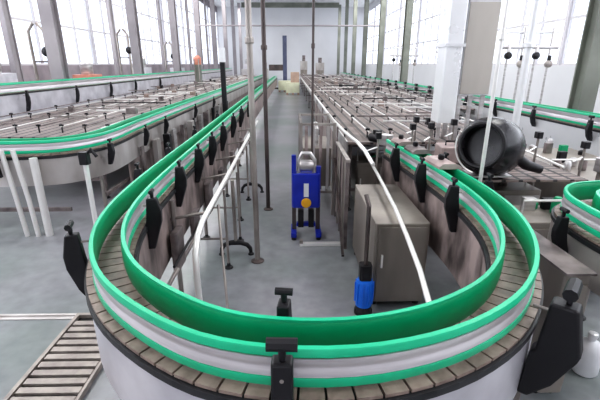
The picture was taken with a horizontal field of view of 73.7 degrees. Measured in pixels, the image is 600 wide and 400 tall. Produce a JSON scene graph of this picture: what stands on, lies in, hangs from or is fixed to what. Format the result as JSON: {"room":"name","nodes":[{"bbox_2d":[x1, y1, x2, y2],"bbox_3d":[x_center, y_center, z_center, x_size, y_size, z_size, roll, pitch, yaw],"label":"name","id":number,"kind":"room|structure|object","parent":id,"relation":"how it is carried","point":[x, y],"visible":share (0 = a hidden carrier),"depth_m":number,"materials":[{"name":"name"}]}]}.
{"room":"processing plant","nodes":[
{"label":"processing plant","id":0,"kind":"room"},
{"bbox_2d":[1,0,219,80],"bbox_3d":[-11.157,-12.034,26.849,0.200,9.700,65.000,0,19,-1],"label":"wall","id":1,"kind":"structure","parent":0,"point":[28,70],"depth_m":21.27,"materials":[{"name":"paint"}]},
{"bbox_2d":[11,0,97,64],"bbox_3d":[-10.973,-9.545,17.456,0.200,6.965,6.548,0,19,-1],"label":"window","id":2,"kind":"structure","parent":1,"relation":"in","point":[89,29],"depth_m":19.53,"materials":[{"name":"paint"}]},
{"bbox_2d":[93,0,132,64],"bbox_3d":[-11.096,-11.638,23.609,0.200,6.965,6.548,0,19,-1],"label":"window","id":3,"kind":"structure","parent":1,"relation":"in","point":[104,33],"depth_m":23.05,"materials":[{"name":"paint"}]},
{"bbox_2d":[137,0,167,64],"bbox_3d":[-11.219,-13.730,29.762,0.200,6.965,6.548,0,19,-1],"label":"window","id":4,"kind":"structure","parent":1,"relation":"in","point":[160,1],"depth_m":30.73,"materials":[{"name":"paint"}]},
{"bbox_2d":[164,0,186,64],"bbox_3d":[-11.342,-15.822,35.915,0.200,6.965,6.548,0,19,-1],"label":"window","id":5,"kind":"structure","parent":1,"relation":"in","point":[180,1],"depth_m":38.18,"materials":[{"name":"paint"}]},
{"bbox_2d":[183,0,196,64],"bbox_3d":[-11.465,-17.914,42.068,0.200,6.965,6.548,0,19,-1],"label":"window","id":6,"kind":"structure","parent":1,"relation":"in","point":[192,47],"depth_m":42.51,"materials":[{"name":"paint"}]},
{"bbox_2d":[199,1,211,63],"bbox_3d":[-11.588,-20.006,48.220,0.200,6.965,6.548,0,19,-1],"label":"window","id":7,"kind":"structure","parent":1,"relation":"in","point":[203,34],"depth_m":50.20,"materials":[{"name":"paint"}]},
{"bbox_2d":[208,7,219,63],"bbox_3d":[-11.712,-22.099,54.373,0.200,6.965,6.548,0,19,-1],"label":"window","id":8,"kind":"structure","parent":1,"relation":"in","point":[208,7],"depth_m":56.49,"materials":[{"name":"paint"}]},
{"bbox_2d":[217,7,363,78],"bbox_3d":[-1.176,-22.592,57.898,21.400,9.700,0.200,0,19,-1],"label":"wall","id":9,"kind":"structure","parent":0,"point":[299,39],"depth_m":57.61,"materials":[{"name":"paint"}]},
{"bbox_2d":[214,0,374,6],"bbox_3d":[-0.559,-16.762,25.454,21.400,0.150,65.400,0,19,-1],"label":"ceiling","id":10,"kind":"structure","parent":0,"point":[217,3],"depth_m":51.39,"materials":[{"name":"white paint"}]},
{"bbox_2d":[0,79,599,399],"bbox_3d":[-0.559,-7.412,28.633,21.400,0.200,65.400,0,19,-1],"label":"floor","id":11,"kind":"structure","parent":0,"point":[34,276],"depth_m":4.45,"materials":[{"name":"grey concrete"}]},
{"bbox_2d":[0,63,17,82],"bbox_3d":[-9.035,-3.136,11.958,1.100,2.438,1.800,0,19,-1],"label":"machine","id":12,"kind":"object","parent":11,"relation":"on","point":[4,77],"visible":0.15,"depth_m":11.91,"materials":[{"name":"metal"}]},
{"bbox_2d":[0,0,24,81],"bbox_3d":[-9.982,-7.207,13.196,0.400,9.350,0.440,0,19,-1],"label":"column","id":13,"kind":"structure","parent":11,"relation":"on","point":[6,23],"depth_m":13.73,"materials":[{"name":"metal"}]},
{"bbox_2d":[0,313,76,319],"bbox_3d":[-4.756,1.034,3.450,5.600,0.020,0.065,0,19,-1],"label":"strip","id":14,"kind":"object","parent":11,"relation":"on","point":[45,316],"visible":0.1,"depth_m":3.50,"materials":[{"name":"metal"}]},
{"bbox_2d":[26,22,51,80],"bbox_3d":[-8.512,-4.133,13.426,0.710,3.381,0.200,0,19,-1],"label":"pipe riser","id":15,"kind":"object","parent":11,"relation":"on","point":[43,51],"visible":0.46,"depth_m":13.11,"materials":[{"name":"metal"}]},
{"bbox_2d":[3,313,102,399],"bbox_3d":[-1.685,1.298,2.642,0.490,0.040,1.830,0,19,-1],"label":"drain grating","id":16,"kind":"object","parent":11,"relation":"on","point":[68,367],"visible":0.68,"depth_m":2.89,"materials":[{"name":"silver metal"}]},
{"bbox_2d":[36,0,69,79],"bbox_3d":[-6.848,-6.292,10.506,0.400,9.350,0.440,0,19,-1],"label":"column","id":17,"kind":"structure","parent":11,"relation":"on","point":[48,9],"depth_m":11.05,"materials":[{"name":"metal"}]},
{"bbox_2d":[72,61,101,77],"bbox_3d":[-9.039,-4.806,17.200,1.200,2.226,1.800,0,19,-1],"label":"machine","id":18,"kind":"object","parent":11,"relation":"on","point":[86,68],"visible":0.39,"depth_m":16.75,"materials":[{"name":"metal"}]},
{"bbox_2d":[77,148,97,224],"bbox_3d":[-1.688,0.283,3.401,0.160,1.474,0.100,0,19,-1],"label":"post","id":19,"kind":"object","parent":11,"relation":"on","point":[84,158],"visible":0.47,"depth_m":3.22,"materials":[{"name":"silver metal"}]},
{"bbox_2d":[105,0,120,75],"bbox_3d":[-10.145,-9.975,21.337,0.400,9.350,0.440,0,19,-1],"label":"column","id":20,"kind":"structure","parent":11,"relation":"on","point":[108,3],"depth_m":21.65,"materials":[{"name":"metal"}]},
{"bbox_2d":[0,68,232,120],"bbox_3d":[-6.584,-6.618,23.336,0.510,1.706,35.312,0,19,-1],"label":"conveyor","id":21,"kind":"object","parent":11,"relation":"on","point":[15,97],"visible":0.85,"depth_m":11.17,"materials":[{"name":"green metal"}]},
{"bbox_2d":[116,29,132,74],"bbox_3d":[-8.332,-6.304,19.346,0.710,3.681,0.200,0,19,-1],"label":"pipe riser","id":22,"kind":"object","parent":11,"relation":"on","point":[128,49],"visible":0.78,"depth_m":19.02,"materials":[{"name":"metal"}]},
{"bbox_2d":[0,75,255,198],"bbox_3d":[-4.737,-6.040,22.255,2.660,1.307,33.800,0,19,-1],"label":"table","id":23,"kind":"object","parent":11,"relation":"on","point":[88,117],"visible":0.54,"depth_m":8.69,"materials":[{"name":"silver metal"}]},
{"bbox_2d":[193,55,202,85],"bbox_3d":[-5.066,-6.424,19.856,0.378,1.420,0.462,0,19,-1],"label":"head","id":24,"kind":"object","parent":23,"relation":"on","point":[196,59],"visible":0.95,"depth_m":19.67},
{"bbox_2d":[0,74,262,236],"bbox_3d":[-5.184,-5.753,21.569,4.759,1.206,35.268,0,19,-1],"label":"conveyor","id":25,"kind":"object","parent":11,"relation":"on","point":[143,138],"visible":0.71,"depth_m":5.51,"materials":[{"name":"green metal"}]},
{"bbox_2d":[124,0,144,73],"bbox_3d":[-6.965,-8.288,16.375,0.400,9.350,0.440,0,19,-1],"label":"column","id":26,"kind":"structure","parent":11,"relation":"on","point":[130,5],"depth_m":16.76,"materials":[{"name":"metal"}]},
{"bbox_2d":[133,57,151,73],"bbox_3d":[-8.953,-6.889,22.832,1.200,2.544,1.800,0,19,-1],"label":"machine","id":27,"kind":"object","parent":11,"relation":"on","point":[147,70],"visible":0.14,"depth_m":22.50,"materials":[{"name":"metal"}]},
{"bbox_2d":[155,0,165,71],"bbox_3d":[-10.308,-12.743,29.477,0.400,9.350,0.440,0,19,-1],"label":"column","id":28,"kind":"structure","parent":11,"relation":"on","point":[156,1],"depth_m":29.55,"materials":[{"name":"metal"}]},
{"bbox_2d":[163,41,173,71],"bbox_3d":[-8.364,-8.463,26.006,0.710,3.481,0.200,0,19,-1],"label":"pipe riser","id":29,"kind":"object","parent":11,"relation":"on","point":[171,55],"visible":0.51,"depth_m":25.68,"materials":[{"name":"metal"}]},
{"bbox_2d":[167,0,181,71],"bbox_3d":[-7.083,-10.284,22.244,0.400,9.350,0.440,0,19,-1],"label":"column","id":30,"kind":"structure","parent":11,"relation":"on","point":[171,3],"depth_m":22.47,"materials":[{"name":"metal"}]},
{"bbox_2d":[184,0,192,70],"bbox_3d":[-10.471,-15.511,37.618,0.400,9.350,0.440,0,19,-1],"label":"column","id":31,"kind":"structure","parent":11,"relation":"on","point":[185,1],"depth_m":37.57,"materials":[{"name":"metal"}]},
{"bbox_2d":[193,0,203,69],"bbox_3d":[-7.200,-12.279,28.113,0.400,9.350,0.440,0,19,-1],"label":"column","id":32,"kind":"structure","parent":11,"relation":"on","point":[196,11],"depth_m":28.10,"materials":[{"name":"metal"}]},
{"bbox_2d":[203,0,209,69],"bbox_3d":[-10.634,-18.279,45.759,0.400,9.350,0.440,0,19,-1],"label":"column","id":33,"kind":"structure","parent":11,"relation":"on","point":[204,2],"depth_m":45.46,"materials":[{"name":"metal"}]},
{"bbox_2d":[209,0,218,68],"bbox_3d":[-7.318,-14.275,33.982,0.400,9.350,0.440,0,19,-1],"label":"column","id":34,"kind":"structure","parent":11,"relation":"on","point":[212,5],"depth_m":33.92,"materials":[{"name":"metal"}]},
{"bbox_2d":[218,48,227,112],"bbox_3d":[-2.286,-3.230,12.061,0.320,2.550,0.320,0,19,-1],"label":"post","id":35,"kind":"object","parent":11,"relation":"on","point":[221,51],"visible":0.65,"depth_m":11.87,"materials":[{"name":"black metal"}]},
{"bbox_2d":[221,0,228,67],"bbox_3d":[-7.435,-16.270,39.850,0.400,9.350,0.440,0,19,-1],"label":"column","id":36,"kind":"structure","parent":11,"relation":"on","point":[223,3],"depth_m":39.59,"materials":[{"name":"metal"}]},
{"bbox_2d":[230,0,236,75],"bbox_3d":[-7.552,-18.266,45.719,0.400,9.350,0.440,0,19,-1],"label":"column","id":37,"kind":"structure","parent":11,"relation":"on","point":[231,1],"depth_m":45.49,"materials":[{"name":"metal"}]},
{"bbox_2d":[237,3,242,74],"bbox_3d":[-7.670,-20.262,51.588,0.400,9.350,0.440,0,19,-1],"label":"column","id":38,"kind":"structure","parent":11,"relation":"on","point":[238,4],"depth_m":51.29,"materials":[{"name":"metal"}]},
{"bbox_2d":[241,57,254,75],"bbox_3d":[-5.432,-13.451,41.800,1.200,2.756,1.800,0,19,-1],"label":"machine","id":39,"kind":"object","parent":11,"relation":"on","point":[243,71],"visible":0.26,"depth_m":41.04,"materials":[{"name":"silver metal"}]},
{"bbox_2d":[244,0,263,263],"bbox_3d":[-0.477,-3.573,3.054,0.144,9.000,0.144,0,19,-1],"label":"vertical pipe","id":40,"kind":"object","parent":11,"relation":"on","point":[249,40],"visible":1,"depth_m":4.00,"materials":[{"name":"metal"}]},
{"bbox_2d":[260,0,272,210],"bbox_3d":[-0.484,-4.121,4.663,0.144,9.000,0.144,0,19,-1],"label":"vertical pipe","id":41,"kind":"object","parent":11,"relation":"on","point":[262,2],"visible":1,"depth_m":5.58,"materials":[{"name":"grey metal"}]},
{"bbox_2d":[269,36,286,88],"bbox_3d":[-1.870,-11.997,34.971,1.700,4.400,0.600,0,19,-1],"label":"mast","id":42,"kind":"object","parent":11,"relation":"on","point":[283,67],"visible":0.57,"depth_m":34.93,"materials":[{"name":"metal"}]},
{"bbox_2d":[278,80,290,91],"bbox_3d":[-1.225,-9.033,31.766,0.960,0.850,0.800,0,19,-1],"label":"crate","id":43,"kind":"object","parent":11,"relation":"on","point":[281,83],"visible":0.63,"depth_m":31.38,"materials":[{"name":"beige plastic"}]},
{"bbox_2d":[286,82,299,94],"bbox_3d":[-0.518,-8.071,28.938,0.960,0.850,0.800,0,19,-1],"label":"crate","id":44,"kind":"object","parent":11,"relation":"on","point":[291,87],"visible":0.96,"depth_m":28.54,"materials":[{"name":"beige plastic"}]},
{"bbox_2d":[291,72,298,81],"bbox_3d":[-0.368,-8.809,28.690,0.620,0.705,0.600,0,19,-1],"label":"box","id":45,"kind":"object","parent":44,"relation":"on","point":[294,75],"visible":0.93,"depth_m":28.40,"materials":[{"name":"brown cardboard"}]},
{"bbox_2d":[300,55,306,83],"bbox_3d":[0.410,-14.565,44.697,0.800,3.000,0.820,0,19,-1],"label":"tall cabinet","id":46,"kind":"object","parent":11,"relation":"on","point":[303,64],"visible":0.69,"depth_m":44.22,"materials":[{"name":"metal"}]},
{"bbox_2d":[291,151,320,239],"bbox_3d":[0.075,-0.063,4.998,0.380,1.102,0.320,0,19,-1],"label":"pump","id":47,"kind":"object","parent":11,"relation":"on","point":[306,181],"visible":1,"depth_m":4.92,"materials":[{"name":"paint"}]},
{"bbox_2d":[311,0,314,159],"bbox_3d":[0.161,-3.964,4.202,0.077,9.000,0.077,0,19,-1],"label":"vertical pipe","id":48,"kind":"object","parent":11,"relation":"on","point":[313,1],"visible":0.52,"depth_m":5.01,"materials":[{"name":"grey metal"}]},
{"bbox_2d":[298,113,335,214],"bbox_3d":[0.235,-0.593,6.186,0.500,1.340,1.155,0,19,-1],"label":"rack","id":49,"kind":"object","parent":11,"relation":"on","point":[321,146],"visible":0.68,"depth_m":5.66,"materials":[{"name":"silver metal"}]},
{"bbox_2d":[315,58,323,74],"bbox_3d":[2.353,-15.448,47.605,1.000,2.800,0.820,0,19,-1],"label":"tall cabinet","id":50,"kind":"object","parent":11,"relation":"on","point":[319,67],"visible":0.53,"depth_m":47.15,"materials":[{"name":"metal"}]},
{"bbox_2d":[300,239,339,246],"bbox_3d":[0.276,0.518,4.883,0.560,0.075,0.070,0,19,-1],"label":"bracket","id":51,"kind":"object","parent":11,"relation":"on","point":[332,243],"visible":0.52,"depth_m":4.86,"materials":[{"name":"silver metal"}]},
{"bbox_2d":[63,76,582,399],"bbox_3d":[-1.200,-4.252,17.001,3.133,1.305,33.035,-2,19,-5],"label":"conveyor","id":52,"kind":"object","parent":11,"relation":"on","point":[156,340],"visible":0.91,"depth_m":1.72,"materials":[{"name":"green plastic"}]},
{"bbox_2d":[391,134,412,145],"bbox_3d":[1.218,-0.715,4.723,0.229,0.097,0.288,0,19,-1],"label":"plate","id":53,"kind":"object","parent":52,"relation":"attached to","point":[401,140],"depth_m":4.67,"materials":[{"name":"beige metal"}]},
{"bbox_2d":[404,141,431,153],"bbox_3d":[1.266,-0.571,4.298,0.227,0.097,0.287,0,19,-1],"label":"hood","id":54,"kind":"object","parent":52,"relation":"attached to","point":[415,148],"depth_m":4.24,"materials":[{"name":"grey metal"}]},
{"bbox_2d":[424,154,461,169],"bbox_3d":[1.326,-0.380,3.736,0.232,0.097,0.382,0,19,-1],"label":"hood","id":55,"kind":"object","parent":52,"relation":"attached to","point":[437,162],"depth_m":3.67,"materials":[{"name":"beige metal"}]},
{"bbox_2d":[337,5,340,74],"bbox_3d":[5.170,-20.823,53.239,0.400,9.350,0.440,0,19,-1],"label":"column","id":56,"kind":"structure","parent":11,"relation":"on","point":[339,8],"depth_m":52.99,"materials":[{"name":"grey metal"}]},
{"bbox_2d":[241,2,338,7],"bbox_3d":[-1.259,-25.163,51.635,12.640,0.600,0.240,0,19,-1],"label":"beam","id":57,"kind":"structure","parent":56,"relation":"attached to","point":[253,4],"depth_m":51.58,"materials":[{"name":"grey metal"}]},
{"bbox_2d":[333,142,350,256],"bbox_3d":[0.505,-0.064,5.017,0.100,1.090,1.415,0,19,-1],"label":"screen","id":58,"kind":"object","parent":11,"relation":"on","point":[342,161],"visible":1,"depth_m":4.85,"materials":[{"name":"metal"}]},
{"bbox_2d":[343,0,348,72],"bbox_3d":[5.310,-18.441,46.234,0.400,9.350,0.440,0,19,-1],"label":"column","id":59,"kind":"structure","parent":11,"relation":"on","point":[347,1],"depth_m":46.00,"materials":[{"name":"grey metal"}]},
{"bbox_2d":[351,0,357,73],"bbox_3d":[5.435,-16.317,39.986,0.400,9.350,0.440,0,19,-1],"label":"column","id":60,"kind":"structure","parent":11,"relation":"on","point":[355,1],"depth_m":39.88,"materials":[{"name":"grey metal"}]},
{"bbox_2d":[354,194,374,315],"bbox_3d":[0.562,0.486,3.401,0.171,1.090,0.170,0,19,-1],"label":"motor","id":61,"kind":"object","parent":11,"relation":"on","point":[364,284],"visible":0.98,"depth_m":3.42,"materials":[{"name":"paint"}]},
{"bbox_2d":[361,0,368,75],"bbox_3d":[5.556,-14.257,33.928,0.400,9.350,0.440,0,19,-1],"label":"column","id":62,"kind":"structure","parent":11,"relation":"on","point":[366,4],"depth_m":33.97,"materials":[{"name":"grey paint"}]},
{"bbox_2d":[350,150,383,201],"bbox_3d":[1.170,-0.383,6.295,0.670,0.872,0.580,0,19,-1],"label":"housing","id":63,"kind":"object","parent":11,"relation":"on","point":[362,172],"visible":0.38,"depth_m":6.04,"materials":[{"name":"metal"}]},
{"bbox_2d":[367,132,381,183],"bbox_3d":[0.884,-0.154,4.902,0.097,1.335,0.231,17,25,41],"label":"stand","id":64,"kind":"object","parent":11,"relation":"on","point":[378,135],"visible":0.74,"depth_m":4.77,"materials":[{"name":"metal"}]},
{"bbox_2d":[368,129,392,152],"bbox_3d":[1.086,-0.345,5.593,0.132,1.252,0.363,-14,23,-35],"label":"motor","id":65,"kind":"object","parent":11,"relation":"on","point":[371,137],"visible":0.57,"depth_m":5.35,"materials":[{"name":"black metal"}]},
{"bbox_2d":[376,0,386,77],"bbox_3d":[5.681,-12.132,27.681,0.400,9.350,0.440,0,19,-1],"label":"column","id":66,"kind":"structure","parent":11,"relation":"on","point":[382,2],"depth_m":27.84,"materials":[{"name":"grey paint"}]},
{"bbox_2d":[198,25,379,26],"bbox_3d":[-0.743,-12.022,27.590,12.550,0.100,0.100,0,19,-1],"label":"pipe","id":67,"kind":"object","parent":66,"relation":"attached to","point":[198,25],"visible":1,"depth_m":27.60,"materials":[{"name":"metal"}]},
{"bbox_2d":[299,73,473,210],"bbox_3d":[1.433,-6.400,23.283,2.591,1.327,39.858,0,19,-1],"label":"table","id":68,"kind":"object","parent":11,"relation":"on","point":[356,111],"visible":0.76,"depth_m":8.70,"materials":[{"name":"silver metal"}]},
{"bbox_2d":[429,0,468,139],"bbox_3d":[2.076,-2.123,5.526,0.275,2.539,0.390,0,19,-1],"label":"air duct","id":69,"kind":"object","parent":68,"relation":"on","point":[451,43],"visible":0.84,"depth_m":5.48,"materials":[{"name":"metal"}]},
{"bbox_2d":[445,0,501,138],"bbox_3d":[2.436,-1.848,5.759,0.480,1.869,0.560,0,19,-1],"label":"air duct","id":70,"kind":"object","parent":68,"relation":"on","point":[483,16],"visible":0.8,"depth_m":5.43,"materials":[{"name":"metal"}]},
{"bbox_2d":[352,184,429,303],"bbox_3d":[0.865,0.406,4.056,0.470,0.820,1.215,0,19,-1],"label":"base cabinet","id":71,"kind":"object","parent":11,"relation":"on","point":[395,276],"visible":0.92,"depth_m":3.54,"materials":[{"name":"silver metal"}]},
{"bbox_2d":[329,74,475,145],"bbox_3d":[3.733,-7.410,26.343,1.060,1.269,33.500,0,19,-1],"label":"table","id":72,"kind":"object","parent":11,"relation":"on","point":[389,88],"visible":0.44,"depth_m":15.68,"materials":[{"name":"silver metal"}]},
{"bbox_2d":[391,46,418,83],"bbox_3d":[6.687,-8.263,25.853,1.800,3.200,0.270,0,19,-1],"label":"valve manifold","id":73,"kind":"object","parent":11,"relation":"on","point":[415,48],"visible":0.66,"depth_m":25.55,"materials":[{"name":"silver metal"}]},
{"bbox_2d":[400,0,413,81],"bbox_3d":[5.808,-9.976,21.339,0.400,9.350,0.440,0,19,-1],"label":"column","id":74,"kind":"structure","parent":11,"relation":"on","point":[409,5],"depth_m":21.66,"materials":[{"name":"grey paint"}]},
{"bbox_2d":[407,123,416,141],"bbox_3d":[1.409,-0.312,5.305,0.097,1.375,0.223,17,25,41],"label":"stand","id":75,"kind":"object","parent":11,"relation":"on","point":[412,125],"visible":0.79,"depth_m":5.13,"materials":[{"name":"metal"}]},
{"bbox_2d":[340,72,599,156],"bbox_3d":[4.790,-6.545,23.705,0.466,1.331,38.911,0,19,-1],"label":"conveyor","id":76,"kind":"object","parent":11,"relation":"on","point":[565,126],"visible":0.53,"depth_m":8.42,"materials":[{"name":"green plastic"}]},
{"bbox_2d":[478,0,509,181],"bbox_3d":[1.634,-3.396,2.533,0.082,9.000,0.082,0,19,-1],"label":"vertical pipe","id":77,"kind":"object","parent":11,"relation":"on","point":[501,38],"visible":0.54,"depth_m":3.35,"materials":[{"name":"silver metal"}]},
{"bbox_2d":[429,150,587,246],"bbox_3d":[2.270,-0.056,5.034,1.480,1.064,1.520,0,19,-1],"label":"table","id":78,"kind":"object","parent":11,"relation":"on","point":[550,173],"visible":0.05,"depth_m":4.36,"materials":[{"name":"silver metal"}]},
{"bbox_2d":[406,116,419,141],"bbox_3d":[1.513,-0.868,5.370,0.097,0.484,0.227,17,25,41],"label":"stand","id":79,"kind":"object","parent":78,"relation":"on","point":[416,119],"visible":0.79,"depth_m":5.33,"materials":[{"name":"metal"}]},
{"bbox_2d":[423,122,434,149],"bbox_3d":[1.591,-0.724,4.978,0.097,0.464,0.197,17,25,41],"label":"stand","id":80,"kind":"object","parent":78,"relation":"on","point":[431,125],"visible":0.79,"depth_m":4.95,"materials":[{"name":"metal"}]},
{"bbox_2d":[434,140,459,162],"bbox_3d":[1.857,-0.621,4.992,0.297,0.259,0.340,0,19,-1],"label":"guide cover","id":81,"kind":"object","parent":78,"relation":"on","point":[448,146],"visible":0.56,"depth_m":4.87,"materials":[{"name":"metal"}]},
{"bbox_2d":[445,119,457,139],"bbox_3d":[1.978,-0.821,5.261,0.097,0.464,0.218,17,25,41],"label":"stand","id":82,"kind":"object","parent":78,"relation":"on","point":[454,122],"visible":0.75,"depth_m":5.22,"materials":[{"name":"metal"}]},
{"bbox_2d":[455,117,543,177],"bbox_3d":[2.084,-0.565,4.231,0.875,0.643,0.628,-12,22,-30],"label":"drum","id":83,"kind":"object","parent":78,"relation":"on","point":[506,147],"visible":0.93,"depth_m":4.05,"materials":[{"name":"metal"}]},
{"bbox_2d":[512,0,540,125],"bbox_3d":[2.724,-4.365,3.905,0.216,8.049,0.216,0,19,-1],"label":"vertical pipe","id":84,"kind":"object","parent":78,"relation":"on","point":[529,43],"visible":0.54,"depth_m":4.79,"materials":[{"name":"metal"}]},
{"bbox_2d":[529,131,543,162],"bbox_3d":[2.739,-0.587,4.668,0.097,0.404,0.221,17,25,41],"label":"stand","id":85,"kind":"object","parent":78,"relation":"on","point":[538,134],"visible":0.77,"depth_m":4.67,"materials":[{"name":"metal"}]},
{"bbox_2d":[482,182,540,204],"bbox_3d":[2.324,-0.005,5.126,0.930,0.908,0.980,0,19,-1],"label":"housing","id":86,"kind":"object","parent":11,"relation":"on","point":[513,192],"visible":0.1,"depth_m":4.63,"materials":[{"name":"metal"}]},
{"bbox_2d":[500,27,559,103],"bbox_3d":[7.343,-3.920,13.081,1.800,3.200,0.270,0,19,-1],"label":"valve manifold","id":87,"kind":"object","parent":11,"relation":"on","point":[508,54],"visible":0.83,"depth_m":12.77,"materials":[{"name":"silver metal"}]},
{"bbox_2d":[513,196,561,238],"bbox_3d":[2.532,0.400,3.932,1.000,0.912,0.510,0,19,-1],"label":"housing","id":88,"kind":"object","parent":11,"relation":"on","point":[538,217],"visible":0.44,"depth_m":3.79,"materials":[{"name":"metal"}]},
{"bbox_2d":[524,139,598,204],"bbox_3d":[4.091,-0.308,6.036,1.400,0.896,2.330,0,19,-1],"label":"table","id":89,"kind":"object","parent":11,"relation":"on","point":[563,155],"visible":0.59,"depth_m":5.71,"materials":[{"name":"metal"}]},
{"bbox_2d":[530,230,597,392],"bbox_3d":[1.633,0.742,2.873,0.180,0.945,0.840,0,19,-1],"label":"housing","id":90,"kind":"object","parent":11,"relation":"on","point":[556,266],"visible":0.32,"depth_m":2.50,"materials":[{"name":"metal"}]},
{"bbox_2d":[547,180,599,320],"bbox_3d":[2.596,0.618,2.832,1.556,1.206,3.193,17,25,41],"label":"conveyor","id":91,"kind":"object","parent":11,"relation":"on","point":[574,227],"visible":0.91,"depth_m":2.73,"materials":[{"name":"green plastic"}]},
{"bbox_2d":[572,141,590,175],"bbox_3d":[3.142,-0.044,4.671,0.254,1.275,0.098,-6,20,-18],"label":"stand","id":92,"kind":"object","parent":11,"relation":"on","point":[585,145],"visible":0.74,"depth_m":4.51,"materials":[{"name":"metal"}]},
{"bbox_2d":[567,0,599,111],"bbox_3d":[6.083,-5.292,7.566,0.400,9.350,0.440,0,19,-1],"label":"column","id":93,"kind":"structure","parent":11,"relation":"on","point":[586,78],"depth_m":8.35,"materials":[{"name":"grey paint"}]},
{"bbox_2d":[572,330,599,377],"bbox_3d":[2.046,1.079,2.838,0.167,0.330,0.170,0,19,-1],"label":"jug","id":94,"kind":"object","parent":11,"relation":"on","point":[588,366],"visible":0.88,"depth_m":2.78,"materials":[{"name":"plastic"}]},
{"bbox_2d":[593,157,599,179],"bbox_3d":[3.529,0.031,4.648,0.396,1.148,0.144,-4,19,-12],"label":"motor","id":95,"kind":"object","parent":11,"relation":"on","point":[596,168],"visible":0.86,"depth_m":4.49,"materials":[{"name":"silver metal"}]},
{"bbox_2d":[366,0,599,112],"bbox_3d":[10.040,-12.164,27.229,0.200,9.700,65.000,0,19,-1],"label":"wall","id":96,"kind":"structure","parent":0,"point":[559,78],"depth_m":17.77,"materials":[{"name":"paint"}]},
{"bbox_2d":[366,7,374,62],"bbox_3d":[9.485,-22.228,54.753,0.200,6.965,6.548,0,19,-1],"label":"window","id":97,"kind":"structure","parent":96,"relation":"in","point":[371,37],"depth_m":53.91,"materials":[{"name":"paint"}]},
{"bbox_2d":[372,3,379,63],"bbox_3d":[9.608,-20.136,48.600,0.200,6.965,6.548,0,19,-1],"label":"window","id":98,"kind":"structure","parent":96,"relation":"in","point":[375,20],"depth_m":50.91,"materials":[{"name":"paint"}]},
{"bbox_2d":[383,0,399,64],"bbox_3d":[9.731,-18.043,42.447,0.200,6.965,6.548,0,19,-1],"label":"window","id":99,"kind":"structure","parent":96,"relation":"in","point":[395,29],"depth_m":43.33,"materials":[{"name":"paint"}]},
{"bbox_2d":[396,0,417,64],"bbox_3d":[9.854,-15.951,36.295,0.200,6.965,6.548,0,19,-1],"label":"window","id":100,"kind":"structure","parent":96,"relation":"in","point":[401,1],"depth_m":38.63,"materials":[{"name":"paint"}]},
{"bbox_2d":[415,0,441,64],"bbox_3d":[9.977,-13.859,30.142,0.200,6.965,6.548,0,19,-1],"label":"window","id":101,"kind":"structure","parent":96,"relation":"in","point":[421,1],"depth_m":31.57,"materials":[{"name":"paint"}]},
{"bbox_2d":[493,0,564,64],"bbox_3d":[10.223,-9.675,17.836,0.200,6.965,6.548,0,19,-1],"label":"window","id":102,"kind":"structure","parent":96,"relation":"in","point":[543,22],"depth_m":18.09,"materials":[{"name":"paint"}]},
{"bbox_2d":[556,0,586,64],"bbox_3d":[10.346,-7.582,11.683,0.200,6.965,6.548,0,19,-1],"label":"window","id":103,"kind":"structure","parent":96,"relation":"in","point":[570,16],"depth_m":15.34,"materials":[{"name":"paint"}]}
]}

